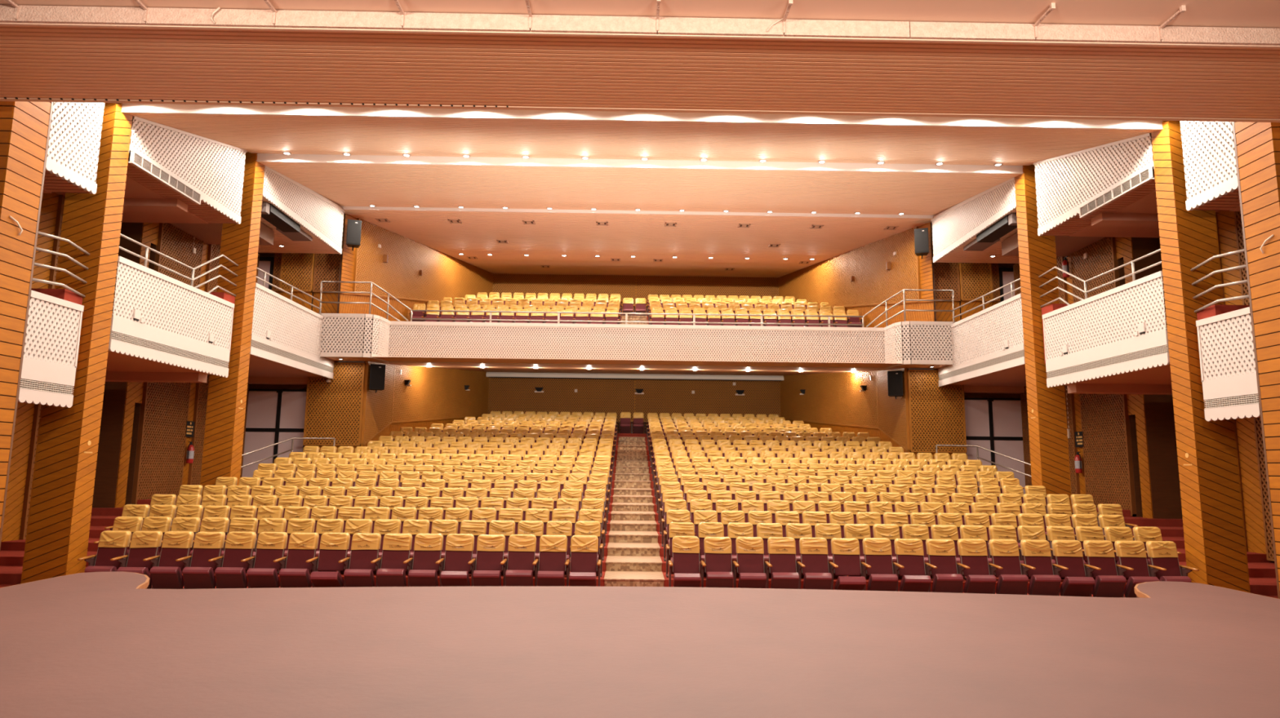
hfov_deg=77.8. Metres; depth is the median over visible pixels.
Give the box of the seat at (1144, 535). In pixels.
[1133,526,1181,580]
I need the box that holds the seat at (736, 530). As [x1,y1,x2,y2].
[727,522,753,577]
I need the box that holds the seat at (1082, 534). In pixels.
[1075,526,1104,580]
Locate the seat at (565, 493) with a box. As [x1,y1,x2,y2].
[560,488,582,518]
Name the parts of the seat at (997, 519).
backrest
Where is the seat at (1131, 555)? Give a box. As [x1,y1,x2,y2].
[1114,540,1159,598]
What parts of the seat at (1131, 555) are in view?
armrest, backrest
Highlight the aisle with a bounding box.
[604,436,664,586]
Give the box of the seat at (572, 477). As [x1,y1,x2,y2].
[568,473,586,507]
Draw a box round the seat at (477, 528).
[459,520,486,574]
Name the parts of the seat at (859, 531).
backrest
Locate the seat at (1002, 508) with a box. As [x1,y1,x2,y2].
[995,502,1020,530]
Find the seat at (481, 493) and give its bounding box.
[466,488,487,507]
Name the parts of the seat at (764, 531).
backrest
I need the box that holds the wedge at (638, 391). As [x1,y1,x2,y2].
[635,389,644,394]
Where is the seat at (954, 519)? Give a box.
[937,512,963,539]
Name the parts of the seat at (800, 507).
backrest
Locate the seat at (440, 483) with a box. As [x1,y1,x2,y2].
[424,479,445,497]
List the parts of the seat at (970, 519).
backrest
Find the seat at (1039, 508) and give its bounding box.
[1021,503,1047,534]
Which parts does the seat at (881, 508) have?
backrest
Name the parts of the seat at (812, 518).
backrest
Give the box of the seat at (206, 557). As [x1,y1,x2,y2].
[182,532,225,589]
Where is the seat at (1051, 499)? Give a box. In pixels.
[1046,494,1070,514]
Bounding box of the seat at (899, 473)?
[896,470,915,484]
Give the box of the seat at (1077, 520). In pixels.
[1071,514,1097,563]
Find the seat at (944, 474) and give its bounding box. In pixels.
[936,471,957,493]
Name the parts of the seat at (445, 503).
backrest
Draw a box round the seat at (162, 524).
[141,516,172,571]
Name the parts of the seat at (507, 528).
backrest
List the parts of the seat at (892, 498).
backrest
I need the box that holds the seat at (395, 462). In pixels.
[386,458,404,471]
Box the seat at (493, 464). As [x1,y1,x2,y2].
[480,459,497,472]
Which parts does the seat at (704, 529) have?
backrest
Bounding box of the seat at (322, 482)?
[308,478,330,495]
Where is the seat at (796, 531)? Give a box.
[785,523,812,578]
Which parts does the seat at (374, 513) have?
backrest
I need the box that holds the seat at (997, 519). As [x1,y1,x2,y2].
[991,513,1021,548]
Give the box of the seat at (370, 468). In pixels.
[355,464,375,479]
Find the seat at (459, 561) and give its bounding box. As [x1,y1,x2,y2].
[440,533,475,586]
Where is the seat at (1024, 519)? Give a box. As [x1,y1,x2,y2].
[1017,513,1044,543]
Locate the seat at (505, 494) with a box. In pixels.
[489,488,511,508]
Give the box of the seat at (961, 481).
[957,477,977,489]
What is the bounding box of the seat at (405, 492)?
[394,487,416,507]
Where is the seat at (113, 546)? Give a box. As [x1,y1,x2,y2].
[77,530,131,573]
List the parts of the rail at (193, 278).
post, post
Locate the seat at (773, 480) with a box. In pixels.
[765,475,785,491]
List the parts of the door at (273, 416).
pane, pane, pane, pane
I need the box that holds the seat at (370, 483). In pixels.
[355,478,376,496]
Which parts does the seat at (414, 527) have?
backrest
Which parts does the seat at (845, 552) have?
armrest, backrest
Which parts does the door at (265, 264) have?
pane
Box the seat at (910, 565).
[892,538,931,592]
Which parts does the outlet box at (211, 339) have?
plate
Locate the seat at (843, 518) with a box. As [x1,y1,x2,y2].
[829,511,853,538]
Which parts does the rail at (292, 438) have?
post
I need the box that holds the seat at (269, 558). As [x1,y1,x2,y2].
[246,532,288,588]
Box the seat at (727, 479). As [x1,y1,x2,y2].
[723,475,742,491]
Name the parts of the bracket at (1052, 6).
wall plate, arm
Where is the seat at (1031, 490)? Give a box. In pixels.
[1024,485,1047,511]
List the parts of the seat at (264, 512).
backrest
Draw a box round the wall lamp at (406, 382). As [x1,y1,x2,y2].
[404,380,411,386]
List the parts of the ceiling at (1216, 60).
plaster panel, plaster panel, plaster panel, plaster panel, plaster panel, plaster panel, plaster panel, plaster panel, plaster panel, plaster panel, plaster panel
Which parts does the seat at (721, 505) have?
backrest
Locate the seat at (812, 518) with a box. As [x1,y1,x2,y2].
[802,511,826,537]
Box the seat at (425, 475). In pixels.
[421,471,441,487]
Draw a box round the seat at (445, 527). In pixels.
[431,520,458,575]
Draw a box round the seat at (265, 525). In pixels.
[252,518,286,574]
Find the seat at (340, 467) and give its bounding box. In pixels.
[336,464,355,478]
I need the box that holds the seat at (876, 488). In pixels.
[866,484,886,502]
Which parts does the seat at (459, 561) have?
backrest, armrest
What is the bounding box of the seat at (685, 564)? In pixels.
[668,536,700,587]
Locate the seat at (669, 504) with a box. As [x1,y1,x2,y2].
[661,499,686,546]
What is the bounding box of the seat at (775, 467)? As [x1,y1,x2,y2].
[770,462,787,475]
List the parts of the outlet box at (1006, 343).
plate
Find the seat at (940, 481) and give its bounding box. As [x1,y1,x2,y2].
[936,477,956,493]
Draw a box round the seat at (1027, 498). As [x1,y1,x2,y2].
[1022,493,1047,514]
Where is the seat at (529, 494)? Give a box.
[513,488,534,508]
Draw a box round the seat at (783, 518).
[774,511,799,537]
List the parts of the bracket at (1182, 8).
wall plate, arm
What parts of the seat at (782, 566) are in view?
armrest, backrest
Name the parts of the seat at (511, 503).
backrest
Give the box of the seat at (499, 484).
[493,480,514,497]
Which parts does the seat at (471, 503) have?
backrest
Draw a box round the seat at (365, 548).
[343,533,382,587]
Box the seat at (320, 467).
[315,464,336,476]
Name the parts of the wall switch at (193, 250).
plate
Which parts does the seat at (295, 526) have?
backrest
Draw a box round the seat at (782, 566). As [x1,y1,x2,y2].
[764,537,799,589]
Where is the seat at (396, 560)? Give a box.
[376,533,413,586]
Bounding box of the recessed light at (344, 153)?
[342,152,351,155]
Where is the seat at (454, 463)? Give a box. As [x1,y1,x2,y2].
[443,459,461,471]
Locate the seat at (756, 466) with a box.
[751,462,768,475]
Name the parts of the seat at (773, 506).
backrest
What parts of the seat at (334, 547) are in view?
backrest, armrest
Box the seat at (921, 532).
[902,524,932,579]
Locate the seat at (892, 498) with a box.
[879,492,901,512]
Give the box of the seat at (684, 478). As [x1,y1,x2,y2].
[680,475,699,499]
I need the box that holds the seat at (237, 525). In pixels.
[221,517,257,573]
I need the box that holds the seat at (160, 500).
[148,494,176,515]
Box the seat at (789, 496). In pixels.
[782,491,804,511]
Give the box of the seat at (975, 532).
[960,525,991,580]
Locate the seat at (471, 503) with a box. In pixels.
[455,497,479,520]
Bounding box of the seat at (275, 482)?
[262,477,284,495]
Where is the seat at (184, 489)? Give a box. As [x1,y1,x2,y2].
[174,484,203,505]
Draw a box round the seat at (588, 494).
[584,489,608,533]
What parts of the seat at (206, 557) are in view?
backrest, armrest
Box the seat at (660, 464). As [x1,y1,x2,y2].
[653,462,673,497]
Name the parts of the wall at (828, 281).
dado rail, plank panel, plank panel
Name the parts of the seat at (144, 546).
backrest, armrest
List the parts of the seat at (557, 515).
backrest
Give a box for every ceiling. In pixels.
[0,0,1279,122]
[42,170,88,193]
[55,155,235,223]
[120,102,1163,277]
[169,196,338,253]
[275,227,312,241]
[936,208,1105,263]
[1042,174,1220,237]
[1193,189,1240,211]
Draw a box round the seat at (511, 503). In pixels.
[506,497,528,520]
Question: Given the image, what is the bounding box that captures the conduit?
[1066,389,1070,438]
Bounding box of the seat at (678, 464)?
[675,462,692,475]
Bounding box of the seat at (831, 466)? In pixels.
[827,463,845,476]
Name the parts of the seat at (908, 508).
backrest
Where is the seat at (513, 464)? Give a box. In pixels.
[499,460,516,473]
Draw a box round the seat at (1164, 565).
[1146,541,1199,582]
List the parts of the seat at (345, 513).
backrest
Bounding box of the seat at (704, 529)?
[697,522,724,577]
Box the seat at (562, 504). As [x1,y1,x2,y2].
[556,498,578,523]
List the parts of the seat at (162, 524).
backrest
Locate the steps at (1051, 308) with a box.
[1041,303,1071,364]
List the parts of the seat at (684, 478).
backrest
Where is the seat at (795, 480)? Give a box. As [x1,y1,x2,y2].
[786,475,806,491]
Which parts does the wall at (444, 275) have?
plank panel, plank panel, dado rail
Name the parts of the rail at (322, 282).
post, post, post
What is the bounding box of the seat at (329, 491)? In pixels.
[322,486,345,506]
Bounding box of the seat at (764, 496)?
[759,491,780,511]
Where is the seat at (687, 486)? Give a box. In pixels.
[683,482,703,509]
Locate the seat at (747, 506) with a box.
[741,500,764,523]
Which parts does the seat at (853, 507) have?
backrest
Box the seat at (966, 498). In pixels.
[951,493,973,513]
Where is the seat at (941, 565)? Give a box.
[924,538,963,593]
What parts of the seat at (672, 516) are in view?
backrest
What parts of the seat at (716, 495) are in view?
backrest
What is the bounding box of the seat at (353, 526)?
[340,519,373,573]
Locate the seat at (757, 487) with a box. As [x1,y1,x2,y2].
[751,483,772,500]
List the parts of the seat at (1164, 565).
armrest, backrest, armrest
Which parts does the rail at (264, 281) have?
post, post, post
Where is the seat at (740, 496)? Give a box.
[734,491,755,511]
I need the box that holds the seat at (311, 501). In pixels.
[302,495,328,519]
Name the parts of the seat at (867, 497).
backrest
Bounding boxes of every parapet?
[17,289,84,408]
[108,256,234,377]
[249,282,333,379]
[318,313,390,362]
[387,321,885,368]
[884,320,956,368]
[937,293,1025,386]
[1042,271,1169,387]
[1195,306,1260,421]
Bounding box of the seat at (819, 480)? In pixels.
[808,475,827,492]
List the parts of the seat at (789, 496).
backrest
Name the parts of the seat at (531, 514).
backrest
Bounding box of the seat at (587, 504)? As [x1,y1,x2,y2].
[582,498,606,546]
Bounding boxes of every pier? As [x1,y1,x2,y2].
[0,101,53,548]
[1231,121,1279,599]
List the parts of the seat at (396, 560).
backrest, armrest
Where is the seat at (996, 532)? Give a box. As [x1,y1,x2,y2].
[988,525,1023,581]
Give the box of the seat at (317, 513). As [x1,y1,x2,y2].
[310,506,337,533]
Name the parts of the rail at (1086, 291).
post, post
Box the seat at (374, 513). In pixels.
[364,506,390,533]
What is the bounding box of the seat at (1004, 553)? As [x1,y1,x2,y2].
[988,539,1028,595]
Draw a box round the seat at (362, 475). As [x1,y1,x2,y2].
[358,471,378,487]
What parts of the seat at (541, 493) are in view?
backrest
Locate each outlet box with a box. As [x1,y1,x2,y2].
[132,308,144,323]
[208,333,216,345]
[266,330,272,341]
[1002,340,1008,350]
[1059,344,1068,355]
[1134,322,1146,336]
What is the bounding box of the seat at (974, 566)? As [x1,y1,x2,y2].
[956,538,996,594]
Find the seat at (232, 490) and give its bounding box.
[226,485,250,506]
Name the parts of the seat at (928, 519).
backrest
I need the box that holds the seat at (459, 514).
[444,507,470,533]
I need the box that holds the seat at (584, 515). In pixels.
[578,509,604,560]
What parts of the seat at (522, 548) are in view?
backrest, armrest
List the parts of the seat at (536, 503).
backrest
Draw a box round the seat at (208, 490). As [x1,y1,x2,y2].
[200,485,226,505]
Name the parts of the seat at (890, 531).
backrest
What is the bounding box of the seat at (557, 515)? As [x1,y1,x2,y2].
[551,508,576,557]
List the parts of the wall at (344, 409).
plank panel, plank panel, plank panel, dado rail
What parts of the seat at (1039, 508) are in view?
backrest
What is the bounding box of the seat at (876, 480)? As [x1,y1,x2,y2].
[872,476,892,493]
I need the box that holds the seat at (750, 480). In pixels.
[744,475,763,491]
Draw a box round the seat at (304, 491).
[298,486,321,506]
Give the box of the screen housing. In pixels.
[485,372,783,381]
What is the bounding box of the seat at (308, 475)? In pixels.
[294,471,315,486]
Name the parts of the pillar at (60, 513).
plank panel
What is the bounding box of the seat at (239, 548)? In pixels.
[214,532,256,588]
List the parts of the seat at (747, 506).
backrest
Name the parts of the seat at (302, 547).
backrest, armrest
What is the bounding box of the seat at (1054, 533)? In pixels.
[1046,525,1086,580]
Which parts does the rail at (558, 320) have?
post, post, post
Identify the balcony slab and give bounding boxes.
[105,342,211,382]
[247,355,338,385]
[933,364,1026,394]
[1063,364,1173,395]
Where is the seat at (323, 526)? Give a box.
[311,519,343,573]
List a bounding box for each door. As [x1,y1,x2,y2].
[241,389,306,477]
[257,257,274,290]
[964,398,1025,494]
[998,267,1014,302]
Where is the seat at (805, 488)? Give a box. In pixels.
[797,483,817,501]
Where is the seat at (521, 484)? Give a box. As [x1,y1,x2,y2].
[517,480,537,497]
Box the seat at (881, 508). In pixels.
[868,502,892,524]
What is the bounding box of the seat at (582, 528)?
[574,520,603,577]
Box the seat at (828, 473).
[817,469,835,484]
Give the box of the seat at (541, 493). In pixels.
[537,488,558,509]
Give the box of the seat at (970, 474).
[955,471,979,493]
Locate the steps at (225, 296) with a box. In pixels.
[209,292,235,351]
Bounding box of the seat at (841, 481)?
[830,476,848,492]
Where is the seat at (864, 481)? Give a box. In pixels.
[851,476,871,492]
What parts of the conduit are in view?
plate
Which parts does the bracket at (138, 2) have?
arm, wall plate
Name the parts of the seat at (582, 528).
backrest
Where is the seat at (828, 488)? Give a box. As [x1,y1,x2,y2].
[820,484,840,501]
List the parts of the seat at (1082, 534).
backrest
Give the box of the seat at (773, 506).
[766,500,789,523]
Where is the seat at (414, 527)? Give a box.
[402,520,430,574]
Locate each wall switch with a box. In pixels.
[191,237,195,253]
[1083,253,1088,258]
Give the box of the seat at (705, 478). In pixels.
[702,475,720,491]
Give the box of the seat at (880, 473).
[876,470,895,484]
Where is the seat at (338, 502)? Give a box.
[328,496,353,519]
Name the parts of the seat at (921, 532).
backrest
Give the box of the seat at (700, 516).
[693,510,717,561]
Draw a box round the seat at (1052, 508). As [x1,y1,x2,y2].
[1046,503,1075,534]
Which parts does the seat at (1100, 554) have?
armrest, backrest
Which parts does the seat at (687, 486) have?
backrest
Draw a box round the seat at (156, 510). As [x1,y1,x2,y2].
[148,504,177,553]
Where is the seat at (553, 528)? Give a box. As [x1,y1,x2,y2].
[546,520,572,575]
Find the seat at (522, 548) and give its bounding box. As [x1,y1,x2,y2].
[505,534,538,586]
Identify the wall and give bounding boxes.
[1,192,259,542]
[248,253,340,390]
[302,361,489,453]
[337,213,493,321]
[487,273,780,434]
[777,222,936,328]
[779,368,966,459]
[933,262,1020,399]
[1013,210,1274,561]
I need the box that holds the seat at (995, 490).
[979,485,1000,502]
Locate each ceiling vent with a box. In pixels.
[374,217,390,222]
[448,219,462,223]
[466,256,477,259]
[496,240,508,243]
[522,220,535,224]
[540,265,550,267]
[595,221,608,226]
[610,258,620,261]
[653,258,662,262]
[664,222,676,226]
[724,267,734,271]
[737,223,751,227]
[768,244,780,247]
[799,261,810,264]
[809,224,823,229]
[883,226,898,230]
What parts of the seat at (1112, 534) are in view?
backrest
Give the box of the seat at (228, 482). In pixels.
[215,477,237,496]
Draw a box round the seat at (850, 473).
[836,470,855,484]
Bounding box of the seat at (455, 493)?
[441,488,463,507]
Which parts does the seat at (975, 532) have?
backrest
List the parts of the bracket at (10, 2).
arm, wall plate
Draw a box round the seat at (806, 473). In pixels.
[796,469,815,484]
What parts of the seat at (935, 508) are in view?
backrest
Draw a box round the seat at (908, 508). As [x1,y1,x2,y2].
[894,502,918,524]
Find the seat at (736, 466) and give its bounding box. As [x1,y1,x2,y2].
[733,462,749,475]
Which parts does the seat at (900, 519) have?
backrest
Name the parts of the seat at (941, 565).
armrest, backrest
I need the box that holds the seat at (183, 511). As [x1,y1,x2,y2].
[175,505,203,533]
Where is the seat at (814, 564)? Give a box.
[796,537,831,590]
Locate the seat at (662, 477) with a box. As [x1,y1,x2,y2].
[656,474,677,513]
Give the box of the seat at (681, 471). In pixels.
[677,467,695,487]
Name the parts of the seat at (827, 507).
backrest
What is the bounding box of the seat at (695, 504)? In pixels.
[689,499,712,524]
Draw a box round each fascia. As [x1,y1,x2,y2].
[45,102,104,194]
[128,115,247,224]
[262,165,345,254]
[930,177,1017,262]
[1033,133,1155,235]
[1179,120,1238,210]
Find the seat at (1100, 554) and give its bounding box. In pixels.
[1083,540,1126,597]
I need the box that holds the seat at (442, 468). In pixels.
[435,465,453,479]
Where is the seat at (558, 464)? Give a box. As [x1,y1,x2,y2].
[555,460,573,473]
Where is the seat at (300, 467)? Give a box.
[297,463,316,472]
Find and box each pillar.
[20,102,133,584]
[200,151,264,503]
[1014,164,1072,511]
[1151,120,1250,593]
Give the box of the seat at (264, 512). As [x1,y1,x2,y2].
[256,506,284,540]
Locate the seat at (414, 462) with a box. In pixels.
[405,458,423,471]
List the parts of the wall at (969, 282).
plank panel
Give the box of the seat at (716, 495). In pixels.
[711,490,732,511]
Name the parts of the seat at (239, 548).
backrest, armrest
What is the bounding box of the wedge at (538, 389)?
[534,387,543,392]
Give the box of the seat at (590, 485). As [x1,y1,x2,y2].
[586,480,608,523]
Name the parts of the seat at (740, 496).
backrest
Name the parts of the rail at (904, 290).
post, post, post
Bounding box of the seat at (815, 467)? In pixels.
[808,463,826,475]
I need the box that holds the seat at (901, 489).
[888,484,909,502]
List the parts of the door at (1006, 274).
pane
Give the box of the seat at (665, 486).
[657,481,680,524]
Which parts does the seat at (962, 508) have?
backrest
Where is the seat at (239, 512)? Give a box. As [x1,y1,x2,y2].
[225,505,257,540]
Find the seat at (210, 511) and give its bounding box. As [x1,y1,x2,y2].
[202,505,230,535]
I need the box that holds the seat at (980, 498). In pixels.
[974,493,997,513]
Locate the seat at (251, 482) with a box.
[238,477,261,495]
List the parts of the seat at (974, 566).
armrest, backrest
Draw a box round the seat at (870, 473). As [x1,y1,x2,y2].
[856,470,875,484]
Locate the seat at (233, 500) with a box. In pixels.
[226,494,252,519]
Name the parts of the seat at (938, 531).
backrest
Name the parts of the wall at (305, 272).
plank panel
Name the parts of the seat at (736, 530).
backrest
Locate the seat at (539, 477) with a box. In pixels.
[526,473,545,497]
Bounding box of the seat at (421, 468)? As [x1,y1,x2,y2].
[414,465,433,479]
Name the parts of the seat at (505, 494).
backrest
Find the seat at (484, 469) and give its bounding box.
[474,466,492,479]
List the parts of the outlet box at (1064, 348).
plate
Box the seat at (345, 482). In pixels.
[331,478,353,496]
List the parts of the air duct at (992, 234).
casing, plate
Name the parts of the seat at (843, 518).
backrest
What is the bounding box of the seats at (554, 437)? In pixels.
[274,292,997,489]
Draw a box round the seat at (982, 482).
[978,478,998,487]
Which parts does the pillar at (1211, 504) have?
plank panel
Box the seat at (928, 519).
[910,512,935,539]
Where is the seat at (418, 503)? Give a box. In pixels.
[404,497,428,519]
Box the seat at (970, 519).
[964,513,990,547]
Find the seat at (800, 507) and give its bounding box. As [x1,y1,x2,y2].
[792,501,815,524]
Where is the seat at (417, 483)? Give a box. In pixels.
[401,479,422,497]
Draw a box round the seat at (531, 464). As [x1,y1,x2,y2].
[518,460,535,473]
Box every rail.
[32,231,89,297]
[119,233,238,296]
[240,437,335,468]
[256,267,322,315]
[319,280,412,321]
[411,310,862,327]
[862,288,955,327]
[935,444,1031,477]
[951,278,1020,323]
[1038,248,1161,307]
[1190,248,1248,313]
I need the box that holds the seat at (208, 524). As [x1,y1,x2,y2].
[189,517,229,573]
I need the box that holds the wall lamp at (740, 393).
[735,390,744,395]
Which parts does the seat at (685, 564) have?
armrest, backrest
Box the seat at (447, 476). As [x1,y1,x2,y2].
[442,471,462,488]
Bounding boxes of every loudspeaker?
[346,219,361,250]
[368,364,385,393]
[887,370,902,399]
[914,227,928,258]
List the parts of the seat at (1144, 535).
backrest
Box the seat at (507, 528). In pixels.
[488,520,515,575]
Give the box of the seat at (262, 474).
[253,470,273,485]
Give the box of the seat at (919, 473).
[915,471,935,484]
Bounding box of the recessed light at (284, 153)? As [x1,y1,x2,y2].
[282,151,291,155]
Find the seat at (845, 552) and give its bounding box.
[828,537,866,591]
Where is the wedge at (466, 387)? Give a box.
[464,385,470,391]
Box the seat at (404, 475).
[400,471,420,487]
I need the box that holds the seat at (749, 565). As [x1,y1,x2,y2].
[733,537,766,588]
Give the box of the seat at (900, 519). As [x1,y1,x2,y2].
[883,512,908,538]
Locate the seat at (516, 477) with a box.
[505,472,524,489]
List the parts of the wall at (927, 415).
dado rail, plank panel, plank panel, plank panel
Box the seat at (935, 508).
[920,502,943,524]
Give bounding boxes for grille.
[19,378,73,395]
[109,330,228,368]
[128,150,201,204]
[250,339,333,373]
[346,220,360,244]
[915,228,928,252]
[938,350,1024,380]
[1046,344,1168,378]
[1079,166,1154,217]
[1204,394,1258,408]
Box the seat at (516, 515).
[498,508,523,534]
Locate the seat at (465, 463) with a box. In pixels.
[462,459,479,472]
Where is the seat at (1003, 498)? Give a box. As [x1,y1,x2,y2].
[999,493,1022,513]
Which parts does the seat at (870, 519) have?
backrest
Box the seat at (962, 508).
[945,502,969,525]
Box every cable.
[8,215,22,235]
[210,6,220,23]
[766,17,782,31]
[1259,234,1274,253]
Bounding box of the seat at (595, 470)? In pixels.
[591,466,610,504]
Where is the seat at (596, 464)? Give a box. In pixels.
[593,461,611,491]
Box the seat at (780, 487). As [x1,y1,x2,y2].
[774,483,795,500]
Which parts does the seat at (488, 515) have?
backrest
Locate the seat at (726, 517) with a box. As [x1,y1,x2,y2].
[720,511,745,537]
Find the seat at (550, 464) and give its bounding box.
[537,460,554,473]
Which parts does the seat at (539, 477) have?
backrest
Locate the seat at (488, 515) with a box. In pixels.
[471,507,496,534]
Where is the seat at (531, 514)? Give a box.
[524,508,549,535]
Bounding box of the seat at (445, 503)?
[430,497,453,519]
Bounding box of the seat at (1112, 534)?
[1103,526,1133,580]
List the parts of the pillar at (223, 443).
plank panel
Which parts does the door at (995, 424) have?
pane, pane, frame, pane, pane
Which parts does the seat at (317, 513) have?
backrest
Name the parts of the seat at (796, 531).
backrest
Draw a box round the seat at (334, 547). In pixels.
[310,533,350,587]
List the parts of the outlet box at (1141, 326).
plate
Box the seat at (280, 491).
[275,485,297,506]
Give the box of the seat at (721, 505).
[715,500,737,522]
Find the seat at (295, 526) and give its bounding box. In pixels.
[284,518,315,573]
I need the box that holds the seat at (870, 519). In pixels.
[856,511,881,537]
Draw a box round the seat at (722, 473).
[717,468,735,482]
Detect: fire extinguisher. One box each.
[186,441,194,463]
[1062,256,1069,277]
[1074,452,1082,473]
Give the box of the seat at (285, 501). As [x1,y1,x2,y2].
[277,495,302,518]
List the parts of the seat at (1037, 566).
armrest, backrest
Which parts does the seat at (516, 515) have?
backrest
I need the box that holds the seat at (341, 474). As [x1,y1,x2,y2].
[337,471,357,487]
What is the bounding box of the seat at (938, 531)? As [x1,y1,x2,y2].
[930,524,960,579]
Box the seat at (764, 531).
[756,523,782,577]
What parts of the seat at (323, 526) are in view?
backrest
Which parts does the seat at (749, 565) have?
armrest, backrest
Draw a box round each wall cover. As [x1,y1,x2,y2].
[382,254,388,262]
[418,270,422,275]
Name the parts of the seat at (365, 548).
backrest, armrest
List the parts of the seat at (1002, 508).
backrest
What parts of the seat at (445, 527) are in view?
backrest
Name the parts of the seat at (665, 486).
backrest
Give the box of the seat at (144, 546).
[116,531,162,589]
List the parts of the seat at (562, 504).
backrest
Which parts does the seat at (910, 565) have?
armrest, backrest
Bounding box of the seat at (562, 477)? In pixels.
[547,473,566,498]
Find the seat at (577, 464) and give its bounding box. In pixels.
[574,461,591,475]
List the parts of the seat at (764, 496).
backrest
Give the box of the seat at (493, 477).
[484,472,503,488]
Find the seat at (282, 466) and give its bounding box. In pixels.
[277,463,297,478]
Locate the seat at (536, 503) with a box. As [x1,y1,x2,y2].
[531,497,554,521]
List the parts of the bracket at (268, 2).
arm, wall plate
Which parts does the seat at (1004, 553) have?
armrest, backrest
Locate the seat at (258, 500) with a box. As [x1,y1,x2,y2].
[252,495,277,538]
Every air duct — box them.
[260,201,312,241]
[963,213,1017,251]
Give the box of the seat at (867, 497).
[855,492,877,512]
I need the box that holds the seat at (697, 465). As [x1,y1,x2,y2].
[694,462,711,475]
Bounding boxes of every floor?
[0,433,1278,599]
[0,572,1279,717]
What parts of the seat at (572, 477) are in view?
backrest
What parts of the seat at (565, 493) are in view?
backrest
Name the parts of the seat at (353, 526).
backrest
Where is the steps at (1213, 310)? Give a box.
[1196,304,1249,319]
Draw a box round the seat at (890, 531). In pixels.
[872,524,902,579]
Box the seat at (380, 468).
[375,464,395,487]
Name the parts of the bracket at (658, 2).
wall plate, arm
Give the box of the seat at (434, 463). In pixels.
[424,459,442,471]
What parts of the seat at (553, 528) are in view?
backrest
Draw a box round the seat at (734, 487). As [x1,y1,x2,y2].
[728,482,749,500]
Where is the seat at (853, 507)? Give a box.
[843,501,866,524]
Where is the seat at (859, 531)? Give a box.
[843,524,871,578]
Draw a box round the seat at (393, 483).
[377,479,399,496]
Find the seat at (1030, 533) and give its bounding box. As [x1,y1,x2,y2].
[1017,525,1055,579]
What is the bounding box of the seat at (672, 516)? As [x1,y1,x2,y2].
[663,510,690,561]
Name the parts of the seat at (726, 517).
backrest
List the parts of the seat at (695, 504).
backrest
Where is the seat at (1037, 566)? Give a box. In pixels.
[1020,539,1061,595]
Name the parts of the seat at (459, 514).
backrest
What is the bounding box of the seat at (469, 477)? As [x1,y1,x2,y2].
[463,472,483,488]
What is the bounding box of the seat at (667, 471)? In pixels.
[655,467,675,505]
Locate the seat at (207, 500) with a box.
[200,494,226,525]
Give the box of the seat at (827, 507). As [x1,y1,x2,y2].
[817,501,841,524]
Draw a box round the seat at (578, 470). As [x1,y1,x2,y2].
[572,466,589,489]
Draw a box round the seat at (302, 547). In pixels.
[279,533,319,587]
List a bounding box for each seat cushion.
[84,566,116,573]
[116,567,151,586]
[149,567,184,586]
[182,567,216,587]
[214,567,248,588]
[246,568,279,586]
[279,568,311,586]
[310,571,344,584]
[315,551,319,557]
[343,569,375,586]
[376,568,406,586]
[408,569,439,586]
[409,551,413,558]
[440,552,444,558]
[440,571,470,586]
[472,570,502,586]
[503,552,507,559]
[505,570,533,585]
[534,553,539,559]
[537,571,564,586]
[569,572,595,580]
[673,573,700,581]
[699,555,704,571]
[706,572,733,581]
[731,555,737,561]
[737,573,766,588]
[764,555,768,561]
[770,573,799,588]
[795,555,800,561]
[802,573,831,589]
[827,555,832,562]
[834,576,866,588]
[859,556,864,562]
[866,574,897,591]
[892,556,897,563]
[898,575,931,591]
[924,557,928,563]
[931,574,963,592]
[955,558,960,564]
[963,575,996,593]
[995,574,1028,594]
[1027,575,1061,595]
[1059,577,1095,593]
[1091,575,1126,595]
[1124,577,1159,595]
[1159,576,1191,582]
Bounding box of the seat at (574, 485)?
[563,480,584,506]
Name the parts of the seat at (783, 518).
backrest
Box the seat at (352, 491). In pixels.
[346,486,368,506]
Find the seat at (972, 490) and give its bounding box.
[956,484,977,502]
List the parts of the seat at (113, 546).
armrest, backrest, armrest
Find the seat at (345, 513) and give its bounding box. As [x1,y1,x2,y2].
[337,506,364,533]
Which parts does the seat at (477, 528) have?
backrest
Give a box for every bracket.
[5,0,19,19]
[134,0,148,21]
[263,0,276,23]
[394,0,404,26]
[525,0,532,28]
[656,0,660,31]
[782,0,792,33]
[1033,2,1055,37]
[1158,4,1186,39]
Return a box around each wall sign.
[185,421,195,437]
[1074,431,1083,447]
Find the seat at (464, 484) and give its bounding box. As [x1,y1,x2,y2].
[448,480,468,497]
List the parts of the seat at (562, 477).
backrest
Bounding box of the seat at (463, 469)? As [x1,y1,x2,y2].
[454,465,472,479]
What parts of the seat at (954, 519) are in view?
backrest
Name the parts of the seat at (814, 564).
armrest, backrest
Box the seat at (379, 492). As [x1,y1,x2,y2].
[370,487,392,507]
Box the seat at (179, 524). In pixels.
[160,517,200,572]
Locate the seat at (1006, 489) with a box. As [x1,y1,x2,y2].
[1001,485,1023,503]
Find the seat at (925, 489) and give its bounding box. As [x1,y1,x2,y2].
[911,484,932,502]
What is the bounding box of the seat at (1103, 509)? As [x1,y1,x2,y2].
[1097,504,1138,536]
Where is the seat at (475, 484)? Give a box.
[471,480,491,497]
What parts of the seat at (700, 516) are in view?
backrest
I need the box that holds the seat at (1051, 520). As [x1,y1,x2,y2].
[1044,514,1071,561]
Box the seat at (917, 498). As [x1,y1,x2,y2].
[902,493,925,512]
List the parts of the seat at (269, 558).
backrest, armrest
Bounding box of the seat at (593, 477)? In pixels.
[589,474,609,513]
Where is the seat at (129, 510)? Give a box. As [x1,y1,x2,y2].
[104,504,150,530]

